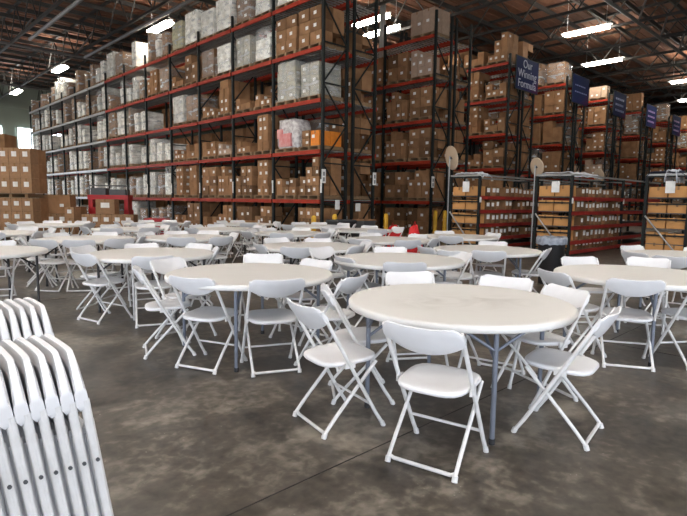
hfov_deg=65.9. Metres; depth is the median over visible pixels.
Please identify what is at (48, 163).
load
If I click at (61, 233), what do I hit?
folding chair
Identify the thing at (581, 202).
carton
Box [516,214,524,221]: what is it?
carton
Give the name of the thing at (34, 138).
load
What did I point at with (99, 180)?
load
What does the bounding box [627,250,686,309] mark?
round table
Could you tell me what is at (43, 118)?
load
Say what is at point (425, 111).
carton
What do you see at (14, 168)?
carton
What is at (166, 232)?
folding chair
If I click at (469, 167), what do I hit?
wooden pallet
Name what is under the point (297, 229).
folding chair
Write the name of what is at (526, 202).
carton
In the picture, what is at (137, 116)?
load
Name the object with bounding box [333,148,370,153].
wooden pallet
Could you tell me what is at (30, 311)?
folded chair
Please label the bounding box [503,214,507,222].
carton
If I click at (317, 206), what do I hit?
carton
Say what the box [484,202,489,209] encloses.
carton
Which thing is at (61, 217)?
carton
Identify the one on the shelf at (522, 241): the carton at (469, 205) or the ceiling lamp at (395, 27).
the carton at (469, 205)
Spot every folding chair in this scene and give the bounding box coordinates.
[0,232,7,276]
[0,240,16,299]
[4,227,38,267]
[6,223,33,243]
[11,230,48,273]
[17,221,34,223]
[18,235,56,286]
[29,239,78,291]
[30,227,56,269]
[43,220,63,250]
[43,232,79,281]
[62,239,103,291]
[65,221,89,249]
[67,223,95,255]
[69,245,126,310]
[70,252,132,324]
[79,226,106,249]
[85,232,117,273]
[100,224,121,249]
[100,228,123,264]
[100,238,133,289]
[113,221,133,235]
[117,234,146,280]
[121,220,136,236]
[124,243,164,306]
[130,222,146,236]
[131,255,175,327]
[132,265,195,359]
[134,224,154,239]
[134,227,158,242]
[137,231,160,277]
[138,220,153,221]
[149,257,216,344]
[153,224,169,246]
[156,226,179,246]
[158,220,176,246]
[159,222,177,247]
[164,230,192,266]
[166,237,197,265]
[168,243,212,306]
[168,275,247,374]
[171,222,190,247]
[179,246,219,312]
[184,227,207,263]
[189,224,212,248]
[189,230,219,266]
[199,236,232,265]
[207,224,230,256]
[213,232,238,263]
[214,222,237,250]
[216,220,239,247]
[230,220,244,247]
[232,227,259,262]
[238,224,262,256]
[238,253,282,330]
[239,223,257,251]
[240,231,266,253]
[240,278,304,376]
[245,226,266,253]
[246,228,263,253]
[253,242,269,299]
[259,227,287,263]
[263,221,280,238]
[264,237,298,264]
[269,233,293,253]
[269,258,332,345]
[280,246,316,304]
[282,224,304,241]
[285,227,310,262]
[287,298,385,439]
[291,222,310,241]
[294,273,367,371]
[303,238,331,285]
[304,232,330,259]
[309,246,352,306]
[311,222,326,224]
[314,229,338,265]
[319,225,342,253]
[320,283,394,404]
[321,228,342,262]
[321,244,364,301]
[330,225,339,254]
[333,225,350,255]
[334,240,371,290]
[334,255,380,326]
[336,223,349,236]
[339,235,369,281]
[348,238,384,283]
[359,225,377,251]
[360,233,383,276]
[367,229,386,245]
[374,246,406,282]
[379,261,426,325]
[382,320,488,482]
[384,226,403,246]
[384,271,448,374]
[394,240,420,252]
[407,234,427,253]
[417,245,456,277]
[426,238,439,248]
[434,231,460,267]
[435,250,471,283]
[437,249,478,284]
[438,235,464,276]
[457,274,533,388]
[467,232,500,271]
[469,250,506,284]
[475,241,507,284]
[491,283,590,408]
[511,248,551,292]
[511,306,621,450]
[537,268,606,357]
[561,256,616,332]
[590,278,665,371]
[619,256,670,334]
[620,245,644,296]
[621,250,669,310]
[648,296,686,370]
[651,255,686,319]
[671,247,686,301]
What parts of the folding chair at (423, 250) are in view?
backrest, seat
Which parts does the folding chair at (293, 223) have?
backrest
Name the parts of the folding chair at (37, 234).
backrest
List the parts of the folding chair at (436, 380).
backrest, seat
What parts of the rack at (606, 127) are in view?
upright frame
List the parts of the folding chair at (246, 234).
backrest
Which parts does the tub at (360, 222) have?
lid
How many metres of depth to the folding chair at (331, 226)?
13.36 m
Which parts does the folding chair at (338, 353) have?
backrest, seat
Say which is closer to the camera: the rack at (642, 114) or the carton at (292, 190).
the carton at (292, 190)
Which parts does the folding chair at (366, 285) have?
backrest, seat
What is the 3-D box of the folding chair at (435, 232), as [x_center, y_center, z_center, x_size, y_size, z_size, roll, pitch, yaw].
[2.196,-0.172,11.230,0.459,0.794,0.514,0,6,-10]
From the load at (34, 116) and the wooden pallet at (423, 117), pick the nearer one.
the wooden pallet at (423, 117)
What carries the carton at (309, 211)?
on the carton at (308, 221)
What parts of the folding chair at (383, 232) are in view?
backrest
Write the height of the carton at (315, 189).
0.291 m
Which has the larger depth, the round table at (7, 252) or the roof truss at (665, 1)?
the roof truss at (665, 1)
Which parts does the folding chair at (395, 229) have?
backrest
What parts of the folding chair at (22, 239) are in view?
backrest, seat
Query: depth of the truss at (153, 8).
29.25 m
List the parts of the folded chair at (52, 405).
backrest, seat, leg, leg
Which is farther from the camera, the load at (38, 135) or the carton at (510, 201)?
the load at (38, 135)
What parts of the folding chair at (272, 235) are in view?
backrest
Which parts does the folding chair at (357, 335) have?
backrest, seat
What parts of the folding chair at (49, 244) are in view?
backrest, seat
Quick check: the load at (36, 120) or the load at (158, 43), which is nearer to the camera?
the load at (158, 43)
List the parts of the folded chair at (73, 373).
backrest, seat, leg, leg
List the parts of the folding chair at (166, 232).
backrest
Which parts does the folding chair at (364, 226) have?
backrest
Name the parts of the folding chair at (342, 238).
backrest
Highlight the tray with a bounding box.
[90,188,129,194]
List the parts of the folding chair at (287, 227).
backrest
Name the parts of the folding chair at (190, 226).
backrest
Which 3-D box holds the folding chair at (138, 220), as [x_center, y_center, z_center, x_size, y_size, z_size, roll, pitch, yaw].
[-5.465,-0.666,14.847,0.459,0.794,0.514,-4,8,-37]
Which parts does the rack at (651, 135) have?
upright frame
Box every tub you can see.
[325,219,356,243]
[352,219,375,246]
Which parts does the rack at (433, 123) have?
upright frame, upright frame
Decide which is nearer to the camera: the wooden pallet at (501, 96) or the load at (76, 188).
the wooden pallet at (501, 96)
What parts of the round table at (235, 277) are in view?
leg, leg, leg, leg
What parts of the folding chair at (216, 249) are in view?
backrest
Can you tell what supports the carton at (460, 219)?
on the shelf at (522, 241)
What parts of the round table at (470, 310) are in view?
leg, leg, leg, leg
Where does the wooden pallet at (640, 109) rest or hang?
on the rack at (642, 114)
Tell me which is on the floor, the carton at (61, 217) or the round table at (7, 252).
the round table at (7, 252)
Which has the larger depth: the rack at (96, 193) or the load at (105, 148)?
the load at (105, 148)
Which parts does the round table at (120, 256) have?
leg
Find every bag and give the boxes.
[382,223,401,246]
[407,222,422,252]
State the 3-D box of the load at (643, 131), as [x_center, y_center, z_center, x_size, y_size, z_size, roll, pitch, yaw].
[20.680,-9.078,36.941,1.018,1.380,1.050,-5,9,-44]
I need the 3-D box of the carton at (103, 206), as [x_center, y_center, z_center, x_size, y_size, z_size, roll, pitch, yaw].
[-7.998,-1.740,17.947,0.620,0.501,0.424,0,6,-3]
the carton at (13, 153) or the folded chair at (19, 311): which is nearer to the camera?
the folded chair at (19, 311)
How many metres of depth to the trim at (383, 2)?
22.02 m
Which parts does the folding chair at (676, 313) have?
seat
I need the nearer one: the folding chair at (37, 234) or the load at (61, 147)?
the folding chair at (37, 234)
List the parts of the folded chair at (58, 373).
backrest, seat, leg, leg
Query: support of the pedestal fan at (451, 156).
on the floor
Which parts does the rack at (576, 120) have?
upright frame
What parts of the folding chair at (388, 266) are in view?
backrest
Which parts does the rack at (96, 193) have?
guard rail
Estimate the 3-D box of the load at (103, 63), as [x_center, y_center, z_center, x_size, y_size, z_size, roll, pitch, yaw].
[-12.656,-10.057,28.835,0.500,1.151,1.015,7,9,44]
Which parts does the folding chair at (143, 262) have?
backrest, seat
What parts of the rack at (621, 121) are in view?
upright frame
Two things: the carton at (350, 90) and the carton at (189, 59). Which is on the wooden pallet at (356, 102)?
the carton at (350, 90)
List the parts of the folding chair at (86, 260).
backrest, seat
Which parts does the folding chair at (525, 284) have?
backrest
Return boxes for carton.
[0,134,16,147]
[0,148,8,162]
[0,163,9,177]
[0,178,9,192]
[0,198,10,210]
[0,211,11,223]
[1,224,8,229]
[8,148,19,162]
[9,163,20,177]
[10,178,20,192]
[11,198,21,210]
[11,211,22,223]
[19,148,38,163]
[20,163,38,178]
[21,178,39,193]
[22,198,40,210]
[22,211,40,222]
[39,195,75,213]
[49,214,56,220]
[57,214,64,222]
[57,228,65,232]
[65,207,80,217]
[65,218,80,228]
[66,229,78,233]
[81,214,89,220]
[90,214,100,226]
[95,199,118,213]
[101,214,111,224]
[112,214,124,226]
[123,214,137,226]
[185,54,200,64]
[185,64,191,74]
[185,73,190,82]
[187,203,193,211]
[188,211,193,219]
[191,62,201,71]
[191,71,201,81]
[194,203,209,211]
[194,212,209,220]
[202,167,209,176]
[202,186,208,194]
[203,177,209,185]
[209,167,221,175]
[209,176,217,185]
[209,186,217,194]
[236,176,242,185]
[236,186,241,194]
[237,206,253,219]
[241,166,246,175]
[241,176,245,184]
[242,185,246,194]
[245,207,260,220]
[246,176,257,184]
[247,166,257,175]
[247,185,257,194]
[255,216,259,222]
[260,206,271,215]
[260,216,265,222]
[266,207,281,216]
[266,216,281,223]
[276,18,285,31]
[276,29,286,43]
[276,41,285,54]
[282,187,288,194]
[283,207,291,215]
[286,14,298,28]
[286,38,298,51]
[287,26,298,39]
[289,187,298,194]
[290,168,294,176]
[290,178,299,186]
[292,207,305,220]
[298,167,305,176]
[298,208,305,217]
[299,8,309,23]
[299,21,309,35]
[299,33,309,47]
[299,186,305,194]
[300,177,305,185]
[302,130,311,138]
[302,138,310,146]
[305,218,310,223]
[306,167,312,175]
[306,176,312,185]
[306,186,311,194]
[306,205,315,207]
[306,208,312,218]
[310,4,332,19]
[310,17,331,32]
[310,29,332,44]
[311,130,329,145]
[312,157,329,166]
[312,176,329,185]
[312,186,329,194]
[313,166,329,176]
[313,208,330,218]
[316,205,334,207]
[329,118,338,131]
[339,116,359,133]
[341,68,343,79]
[341,132,359,148]
[341,162,359,173]
[341,173,359,184]
[341,185,359,195]
[342,204,357,212]
[342,212,357,219]
[344,32,361,43]
[344,67,361,79]
[344,78,360,89]
[344,89,360,100]
[349,41,361,52]
[360,175,366,179]
[363,114,372,122]
[364,96,372,104]
[368,205,377,213]
[374,214,383,222]
[376,95,389,104]
[376,104,386,113]
[376,113,386,122]
[385,172,394,184]
[385,185,394,196]
[385,208,393,219]
[388,55,397,68]
[388,68,397,81]
[388,220,393,227]
[394,208,406,220]
[394,220,406,232]
[395,172,411,184]
[395,185,407,196]
[397,65,410,79]
[398,52,410,66]
[407,208,417,220]
[407,221,416,232]
[408,148,418,157]
[409,129,419,138]
[409,138,418,148]
[410,88,420,98]
[410,98,420,108]
[410,107,420,117]
[411,10,422,36]
[417,208,434,221]
[417,221,432,233]
[419,127,437,137]
[419,137,436,147]
[419,147,436,156]
[420,106,438,116]
[421,86,438,96]
[421,96,438,106]
[422,6,441,32]
[427,206,443,214]
[452,212,470,222]
[452,227,467,233]
[453,187,465,195]
[453,200,465,208]
[465,214,483,223]
[465,228,483,234]
[466,186,484,195]
[466,200,484,209]
[468,210,476,213]
[469,176,477,182]
[480,213,489,222]
[482,227,493,232]
[483,141,497,149]
[483,149,492,157]
[483,157,492,165]
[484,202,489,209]
[485,187,490,195]
[487,201,498,209]
[490,187,495,195]
[490,202,493,209]
[490,214,494,222]
[491,213,502,222]
[493,148,508,156]
[493,157,507,164]
[495,214,498,222]
[497,200,508,209]
[498,228,502,235]
[499,188,508,196]
[499,226,510,234]
[502,187,513,196]
[503,213,511,221]
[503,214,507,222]
[508,200,511,209]
[511,202,519,209]
[511,227,514,234]
[512,214,516,221]
[513,201,524,209]
[513,227,518,234]
[514,187,517,196]
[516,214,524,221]
[517,200,528,209]
[518,189,521,196]
[519,227,526,233]
[520,226,530,233]
[521,213,531,221]
[537,215,557,225]
[537,229,552,235]
[538,200,558,210]
[539,186,557,196]
[553,216,573,225]
[553,229,572,239]
[554,201,574,210]
[555,185,575,196]
[573,229,585,239]
[573,231,577,240]
[574,217,582,225]
[575,188,584,196]
[575,201,579,210]
[576,215,589,224]
[580,201,583,210]
[583,188,587,196]
[583,203,587,210]
[584,202,594,210]
[586,229,592,238]
[589,187,601,196]
[589,216,593,224]
[591,189,594,196]
[592,215,604,224]
[592,228,597,238]
[594,203,598,210]
[595,202,601,210]
[597,228,600,237]
[600,229,603,237]
[601,190,605,197]
[601,228,610,236]
[602,241,609,245]
[603,189,615,197]
[605,201,617,210]
[605,214,611,223]
[608,203,613,210]
[608,214,613,223]
[611,227,616,236]
[645,231,667,243]
[645,242,664,249]
[647,217,666,228]
[648,202,668,212]
[649,187,669,197]
[664,245,682,250]
[665,233,683,244]
[666,218,685,228]
[667,203,686,213]
[669,186,686,197]
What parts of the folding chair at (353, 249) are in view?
seat, backrest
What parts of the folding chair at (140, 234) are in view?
backrest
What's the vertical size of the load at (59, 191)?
1.094 m
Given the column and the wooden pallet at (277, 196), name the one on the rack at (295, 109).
the wooden pallet at (277, 196)
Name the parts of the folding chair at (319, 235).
backrest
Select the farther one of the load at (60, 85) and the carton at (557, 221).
the load at (60, 85)
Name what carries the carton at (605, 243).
on the shelf at (628, 237)
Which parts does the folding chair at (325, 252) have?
backrest, seat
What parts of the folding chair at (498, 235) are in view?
backrest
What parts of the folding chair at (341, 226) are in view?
backrest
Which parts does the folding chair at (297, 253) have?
backrest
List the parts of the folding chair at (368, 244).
backrest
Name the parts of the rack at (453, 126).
upright frame, upright frame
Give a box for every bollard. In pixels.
[311,215,315,237]
[383,214,387,228]
[433,210,436,233]
[442,210,446,230]
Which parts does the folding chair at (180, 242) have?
backrest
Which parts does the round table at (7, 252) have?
leg, leg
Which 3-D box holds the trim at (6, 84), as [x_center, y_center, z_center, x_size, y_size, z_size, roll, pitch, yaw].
[-10.179,-14.723,52.247,74.100,1.704,0.173,-5,9,-44]
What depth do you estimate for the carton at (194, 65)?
21.39 m
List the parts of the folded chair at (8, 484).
seat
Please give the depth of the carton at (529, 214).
17.41 m
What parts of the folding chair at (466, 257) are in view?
seat, backrest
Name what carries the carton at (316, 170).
on the carton at (315, 179)
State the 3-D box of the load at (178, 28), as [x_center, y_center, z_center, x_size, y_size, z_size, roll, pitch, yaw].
[-6.687,-9.351,22.643,1.050,1.241,1.018,7,9,44]
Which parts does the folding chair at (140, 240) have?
backrest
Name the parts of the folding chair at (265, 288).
seat, backrest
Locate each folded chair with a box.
[0,301,21,341]
[0,309,10,341]
[0,339,71,515]
[0,346,56,515]
[0,369,40,515]
[0,427,24,515]
[0,487,7,515]
[3,299,31,338]
[13,298,42,336]
[13,337,85,515]
[23,297,54,336]
[26,335,99,515]
[39,333,113,515]
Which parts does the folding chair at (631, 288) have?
seat, backrest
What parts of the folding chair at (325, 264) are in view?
leg, seat, backrest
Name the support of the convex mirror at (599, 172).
on the floor
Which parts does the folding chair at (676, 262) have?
backrest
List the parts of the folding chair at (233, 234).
seat, backrest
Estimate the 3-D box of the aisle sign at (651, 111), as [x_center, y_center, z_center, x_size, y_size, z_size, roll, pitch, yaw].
[20.874,-9.603,35.934,2.100,1.450,0.052,-5,9,-44]
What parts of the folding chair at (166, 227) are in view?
backrest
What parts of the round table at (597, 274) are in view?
leg, leg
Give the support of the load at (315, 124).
on the rack at (353, 111)
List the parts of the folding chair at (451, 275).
backrest, seat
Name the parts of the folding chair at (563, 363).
seat, backrest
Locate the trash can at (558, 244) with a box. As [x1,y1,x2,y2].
[536,235,567,284]
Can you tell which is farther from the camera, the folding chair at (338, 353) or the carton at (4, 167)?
the carton at (4, 167)
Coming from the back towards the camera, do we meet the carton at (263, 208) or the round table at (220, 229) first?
the carton at (263, 208)
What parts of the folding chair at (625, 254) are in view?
backrest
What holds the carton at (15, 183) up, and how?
on the wooden pallet at (2, 195)
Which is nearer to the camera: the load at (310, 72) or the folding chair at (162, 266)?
the folding chair at (162, 266)
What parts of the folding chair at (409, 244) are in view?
backrest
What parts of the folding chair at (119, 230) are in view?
backrest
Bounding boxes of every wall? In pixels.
[0,82,409,207]
[409,114,686,214]
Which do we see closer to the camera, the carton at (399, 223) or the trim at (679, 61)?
the carton at (399, 223)
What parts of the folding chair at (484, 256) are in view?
seat, backrest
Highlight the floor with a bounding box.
[0,215,686,515]
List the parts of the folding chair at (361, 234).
backrest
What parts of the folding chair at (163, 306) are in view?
backrest, seat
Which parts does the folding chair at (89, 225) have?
backrest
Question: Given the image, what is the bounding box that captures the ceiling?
[0,0,686,130]
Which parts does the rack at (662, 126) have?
upright frame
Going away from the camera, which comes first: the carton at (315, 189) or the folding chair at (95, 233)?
the folding chair at (95, 233)
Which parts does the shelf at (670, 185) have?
shelf panel, shelf panel, shelf panel, rail, shelf panel, frame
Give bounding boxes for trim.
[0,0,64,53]
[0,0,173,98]
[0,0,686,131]
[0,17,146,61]
[0,67,50,91]
[0,101,231,130]
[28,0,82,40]
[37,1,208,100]
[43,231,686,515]
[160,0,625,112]
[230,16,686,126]
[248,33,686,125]
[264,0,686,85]
[333,0,395,17]
[336,59,686,118]
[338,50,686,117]
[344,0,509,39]
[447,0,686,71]
[462,86,686,129]
[464,70,686,119]
[464,94,686,133]
[465,79,684,124]
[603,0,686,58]
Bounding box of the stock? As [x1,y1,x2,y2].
[30,8,686,233]
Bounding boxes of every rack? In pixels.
[29,0,350,231]
[87,185,133,213]
[260,0,378,219]
[304,9,453,233]
[374,18,472,230]
[425,53,520,226]
[440,70,534,226]
[478,76,574,228]
[527,89,584,215]
[530,93,614,214]
[574,104,622,214]
[574,106,646,220]
[582,115,652,220]
[607,116,672,217]
[619,125,677,217]
[652,130,686,217]
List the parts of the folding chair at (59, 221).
backrest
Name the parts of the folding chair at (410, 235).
backrest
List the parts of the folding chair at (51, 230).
backrest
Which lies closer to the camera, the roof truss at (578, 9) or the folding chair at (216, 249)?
the folding chair at (216, 249)
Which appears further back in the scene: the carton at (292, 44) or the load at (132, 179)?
the load at (132, 179)
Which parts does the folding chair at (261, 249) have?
backrest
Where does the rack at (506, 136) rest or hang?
on the floor
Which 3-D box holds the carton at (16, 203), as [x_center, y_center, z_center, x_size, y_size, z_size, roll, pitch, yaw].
[-10.210,-1.692,16.743,0.318,0.401,0.494,0,6,-4]
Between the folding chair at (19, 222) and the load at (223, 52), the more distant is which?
the load at (223, 52)
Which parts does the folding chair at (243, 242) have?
seat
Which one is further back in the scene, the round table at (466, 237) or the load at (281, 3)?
the load at (281, 3)
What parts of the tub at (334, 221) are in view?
lid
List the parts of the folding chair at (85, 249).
backrest, seat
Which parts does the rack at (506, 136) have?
upright frame, upright frame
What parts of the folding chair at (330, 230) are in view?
backrest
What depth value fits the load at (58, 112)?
34.58 m
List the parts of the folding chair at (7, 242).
seat, backrest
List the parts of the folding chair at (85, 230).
backrest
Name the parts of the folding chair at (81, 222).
backrest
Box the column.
[376,0,385,204]
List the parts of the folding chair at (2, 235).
backrest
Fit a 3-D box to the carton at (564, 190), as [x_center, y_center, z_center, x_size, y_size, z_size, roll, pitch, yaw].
[6.059,-1.829,14.455,0.342,0.300,0.420,-5,9,-44]
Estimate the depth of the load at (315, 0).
16.70 m
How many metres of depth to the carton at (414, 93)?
20.32 m
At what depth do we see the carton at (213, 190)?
20.99 m
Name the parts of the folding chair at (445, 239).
backrest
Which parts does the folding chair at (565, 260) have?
backrest, seat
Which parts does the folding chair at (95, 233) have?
backrest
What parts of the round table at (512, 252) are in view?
leg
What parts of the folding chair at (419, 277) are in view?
backrest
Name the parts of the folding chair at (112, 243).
backrest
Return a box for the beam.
[84,0,194,58]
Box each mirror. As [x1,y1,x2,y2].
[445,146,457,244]
[530,158,543,175]
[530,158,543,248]
[594,169,604,201]
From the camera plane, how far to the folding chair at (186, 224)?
14.03 m
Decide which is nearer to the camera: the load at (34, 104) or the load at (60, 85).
the load at (60, 85)
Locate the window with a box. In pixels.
[16,126,33,147]
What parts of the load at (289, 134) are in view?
pink panel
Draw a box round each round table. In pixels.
[0,230,34,271]
[0,245,47,302]
[17,223,82,236]
[35,235,136,286]
[86,247,213,319]
[90,227,164,250]
[125,222,183,247]
[143,234,228,279]
[164,263,332,371]
[194,227,249,262]
[221,222,272,251]
[255,230,326,263]
[262,242,358,300]
[295,224,338,253]
[333,228,392,259]
[334,253,464,320]
[346,236,429,272]
[348,283,578,445]
[424,234,497,270]
[434,245,541,279]
[553,264,686,366]
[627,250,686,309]
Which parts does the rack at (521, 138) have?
upright frame, upright frame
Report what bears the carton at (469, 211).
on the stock
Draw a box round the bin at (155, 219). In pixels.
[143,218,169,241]
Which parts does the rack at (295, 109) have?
upright frame, upright frame, upright frame, upright frame, upright frame, upright frame, upright frame, upright frame, upright frame, upright frame, upright frame, upright frame, upright frame, upright frame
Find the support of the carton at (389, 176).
on the carton at (389, 189)
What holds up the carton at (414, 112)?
on the wooden pallet at (423, 117)
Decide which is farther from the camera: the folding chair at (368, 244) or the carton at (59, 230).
the carton at (59, 230)
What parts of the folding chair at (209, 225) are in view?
backrest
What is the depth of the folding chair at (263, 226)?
12.22 m
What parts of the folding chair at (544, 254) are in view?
seat, backrest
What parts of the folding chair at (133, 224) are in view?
backrest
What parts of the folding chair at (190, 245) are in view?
backrest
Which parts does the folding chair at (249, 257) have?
backrest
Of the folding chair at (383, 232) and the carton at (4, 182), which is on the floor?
the folding chair at (383, 232)
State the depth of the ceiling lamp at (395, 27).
25.01 m
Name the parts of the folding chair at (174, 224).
backrest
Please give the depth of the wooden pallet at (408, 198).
20.68 m
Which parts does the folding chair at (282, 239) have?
backrest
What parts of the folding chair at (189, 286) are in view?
backrest, seat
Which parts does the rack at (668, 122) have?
upright frame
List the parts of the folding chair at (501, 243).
seat, backrest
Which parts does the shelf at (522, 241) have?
frame, shelf panel, frame, rail, frame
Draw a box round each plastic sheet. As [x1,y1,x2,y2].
[455,172,491,178]
[543,171,601,179]
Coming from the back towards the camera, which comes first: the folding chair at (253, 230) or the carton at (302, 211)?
the carton at (302, 211)
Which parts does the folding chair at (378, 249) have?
backrest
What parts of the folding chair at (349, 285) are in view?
seat, backrest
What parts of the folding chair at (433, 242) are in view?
backrest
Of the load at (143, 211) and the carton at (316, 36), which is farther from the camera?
the load at (143, 211)
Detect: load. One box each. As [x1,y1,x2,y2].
[31,100,40,110]
[32,114,44,132]
[32,136,35,148]
[35,118,41,131]
[36,135,38,149]
[38,135,42,149]
[40,94,47,107]
[41,117,44,129]
[42,135,49,150]
[45,110,52,128]
[46,139,49,151]
[47,161,50,173]
[48,179,63,194]
[49,136,60,150]
[51,87,54,102]
[51,179,60,194]
[52,110,55,126]
[54,82,62,101]
[54,159,58,172]
[55,180,62,194]
[56,110,63,124]
[57,154,69,172]
[58,79,75,99]
[60,135,68,148]
[62,181,66,194]
[63,82,69,97]
[63,103,71,122]
[64,136,68,147]
[66,83,75,96]
[66,177,74,194]
[69,128,73,146]
[69,151,78,171]
[71,181,74,194]
[72,99,85,120]
[73,126,77,145]
[73,155,78,171]
[75,70,87,92]
[75,176,83,196]
[77,102,85,118]
[77,125,96,144]
[79,151,83,170]
[80,177,84,196]
[81,104,85,117]
[82,129,97,143]
[83,151,88,170]
[84,174,102,196]
[85,72,90,88]
[85,95,100,116]
[88,152,98,169]
[89,175,107,194]
[90,64,100,86]
[91,101,97,114]
[95,68,100,84]
[95,176,105,187]
[96,97,101,112]
[97,116,108,141]
[98,147,103,168]
[100,60,106,82]
[101,87,119,111]
[102,118,108,139]
[103,147,109,168]
[106,51,120,80]
[108,95,120,109]
[108,112,117,138]
[109,146,121,167]
[111,178,120,188]
[115,51,138,76]
[115,153,121,167]
[117,111,128,137]
[117,179,136,194]
[119,88,126,105]
[119,204,123,213]
[121,144,130,166]
[126,88,132,103]
[128,108,148,134]
[128,144,149,166]
[129,176,151,197]
[131,41,154,72]
[132,76,149,101]
[132,201,155,219]
[134,113,141,133]
[135,178,146,196]
[139,80,144,99]
[140,111,163,132]
[140,208,158,219]
[141,147,149,164]
[143,175,154,197]
[147,32,167,66]
[149,139,169,164]
[150,172,165,197]
[151,209,158,217]
[155,39,176,61]
[156,142,167,163]
[157,175,167,197]
[158,66,184,93]
[159,208,168,217]
[162,32,181,61]
[164,143,186,162]
[164,169,176,197]
[167,206,187,229]
[171,20,194,56]
[172,95,187,126]
[184,9,214,51]
[185,94,217,123]
[200,7,230,45]
[200,49,220,81]
[215,0,249,38]
[216,43,251,79]
[234,0,271,33]
[235,35,270,75]
[253,0,288,24]
[253,31,285,70]
[275,118,310,152]
[276,0,312,14]
[276,60,307,106]
[298,61,343,105]
[308,0,344,5]
[309,119,328,130]
[484,73,503,93]
[488,103,501,123]
[499,175,523,201]
[501,78,529,106]
[520,149,541,174]
[521,182,539,201]
[538,63,550,90]
[543,180,563,197]
[545,61,571,87]
[557,123,578,146]
[583,145,602,160]
[585,134,591,138]
[595,159,615,177]
[598,108,618,129]
[601,135,616,153]
[608,120,623,136]
[618,189,638,203]
[622,115,643,135]
[636,117,649,137]
[638,165,645,180]
[640,142,647,159]
[655,104,670,121]
[669,199,683,202]
[673,133,686,148]
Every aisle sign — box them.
[514,54,538,94]
[571,73,589,106]
[612,90,626,118]
[645,103,656,128]
[671,114,680,136]
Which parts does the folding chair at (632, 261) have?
backrest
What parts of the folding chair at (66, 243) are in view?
seat, backrest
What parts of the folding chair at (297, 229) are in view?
backrest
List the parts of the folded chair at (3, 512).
leg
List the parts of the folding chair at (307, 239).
backrest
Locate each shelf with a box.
[447,174,605,246]
[532,174,660,255]
[641,173,686,249]
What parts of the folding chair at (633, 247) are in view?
backrest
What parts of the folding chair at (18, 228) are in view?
backrest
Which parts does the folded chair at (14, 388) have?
backrest, seat, leg, leg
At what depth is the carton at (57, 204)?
17.65 m
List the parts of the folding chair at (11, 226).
backrest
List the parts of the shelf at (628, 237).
frame, shelf panel, shelf panel, shelf panel, rail, frame, shelf panel, frame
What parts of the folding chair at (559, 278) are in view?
backrest, seat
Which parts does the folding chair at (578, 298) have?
seat, backrest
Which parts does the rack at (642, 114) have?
upright frame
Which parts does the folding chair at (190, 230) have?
backrest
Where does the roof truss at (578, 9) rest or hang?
attached to the wall at (10, 118)
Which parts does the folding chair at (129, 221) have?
backrest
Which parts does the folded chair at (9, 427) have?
backrest, seat, leg, leg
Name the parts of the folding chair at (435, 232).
backrest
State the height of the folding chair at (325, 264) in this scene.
0.806 m
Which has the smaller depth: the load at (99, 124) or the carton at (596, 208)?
the carton at (596, 208)
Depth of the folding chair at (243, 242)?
11.69 m
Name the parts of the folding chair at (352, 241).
backrest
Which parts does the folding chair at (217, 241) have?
seat, backrest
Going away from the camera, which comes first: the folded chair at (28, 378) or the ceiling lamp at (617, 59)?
the folded chair at (28, 378)
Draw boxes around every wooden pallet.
[0,193,43,197]
[172,84,202,91]
[173,158,186,161]
[174,195,196,197]
[185,80,216,89]
[186,157,198,160]
[187,195,198,197]
[201,115,216,120]
[202,155,216,159]
[202,195,236,198]
[216,112,231,117]
[217,154,235,158]
[217,195,242,198]
[235,108,253,113]
[235,152,253,156]
[236,195,257,198]
[253,104,275,110]
[254,150,271,154]
[254,195,291,198]
[276,49,317,61]
[276,195,298,198]
[298,41,343,56]
[298,145,342,151]
[298,195,341,199]
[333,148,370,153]
[335,50,372,63]
[344,100,371,110]
[347,196,368,199]
[362,160,384,163]
[364,197,386,200]
[372,83,392,93]
[384,197,406,200]
[385,158,407,162]
[386,119,412,125]
[387,78,421,87]
[407,197,443,200]
[408,157,444,161]
[409,115,445,123]
[410,73,447,83]
[411,31,448,45]
[432,79,466,87]
[438,119,464,124]
[460,166,481,168]
[464,64,493,71]
[464,132,483,135]
[465,98,490,105]
[482,165,513,168]
[483,130,514,134]
[485,95,516,102]
[486,59,514,68]
[522,143,541,145]
[541,227,564,229]
[542,141,568,144]
[544,111,570,117]
[585,149,609,152]
[587,123,610,126]
[589,97,612,102]
[620,156,641,158]
[626,109,644,114]
[650,141,668,142]
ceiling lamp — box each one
[10,78,21,94]
[51,48,67,72]
[147,0,173,32]
[351,11,390,27]
[363,0,400,37]
[561,5,612,36]
[581,35,624,66]
[668,62,686,83]
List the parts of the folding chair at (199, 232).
backrest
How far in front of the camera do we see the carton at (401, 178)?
21.18 m
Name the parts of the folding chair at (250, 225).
backrest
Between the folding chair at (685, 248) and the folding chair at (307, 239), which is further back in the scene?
the folding chair at (307, 239)
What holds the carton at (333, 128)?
on the carton
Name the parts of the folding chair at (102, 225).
backrest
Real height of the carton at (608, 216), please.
0.290 m
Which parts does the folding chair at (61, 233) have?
backrest, seat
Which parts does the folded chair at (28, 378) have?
backrest, seat, leg, leg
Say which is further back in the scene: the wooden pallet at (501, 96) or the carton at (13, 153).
the wooden pallet at (501, 96)
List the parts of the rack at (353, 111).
upright frame, upright frame, upright frame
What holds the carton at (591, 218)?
on the shelf at (628, 237)
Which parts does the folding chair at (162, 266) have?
backrest, seat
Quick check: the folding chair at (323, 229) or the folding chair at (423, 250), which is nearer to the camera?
the folding chair at (423, 250)
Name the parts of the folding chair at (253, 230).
backrest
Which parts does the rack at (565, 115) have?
upright frame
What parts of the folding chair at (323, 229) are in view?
backrest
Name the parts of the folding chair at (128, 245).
backrest, seat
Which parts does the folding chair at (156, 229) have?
backrest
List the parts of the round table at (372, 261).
leg, leg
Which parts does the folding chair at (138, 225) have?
backrest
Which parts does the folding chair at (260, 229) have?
backrest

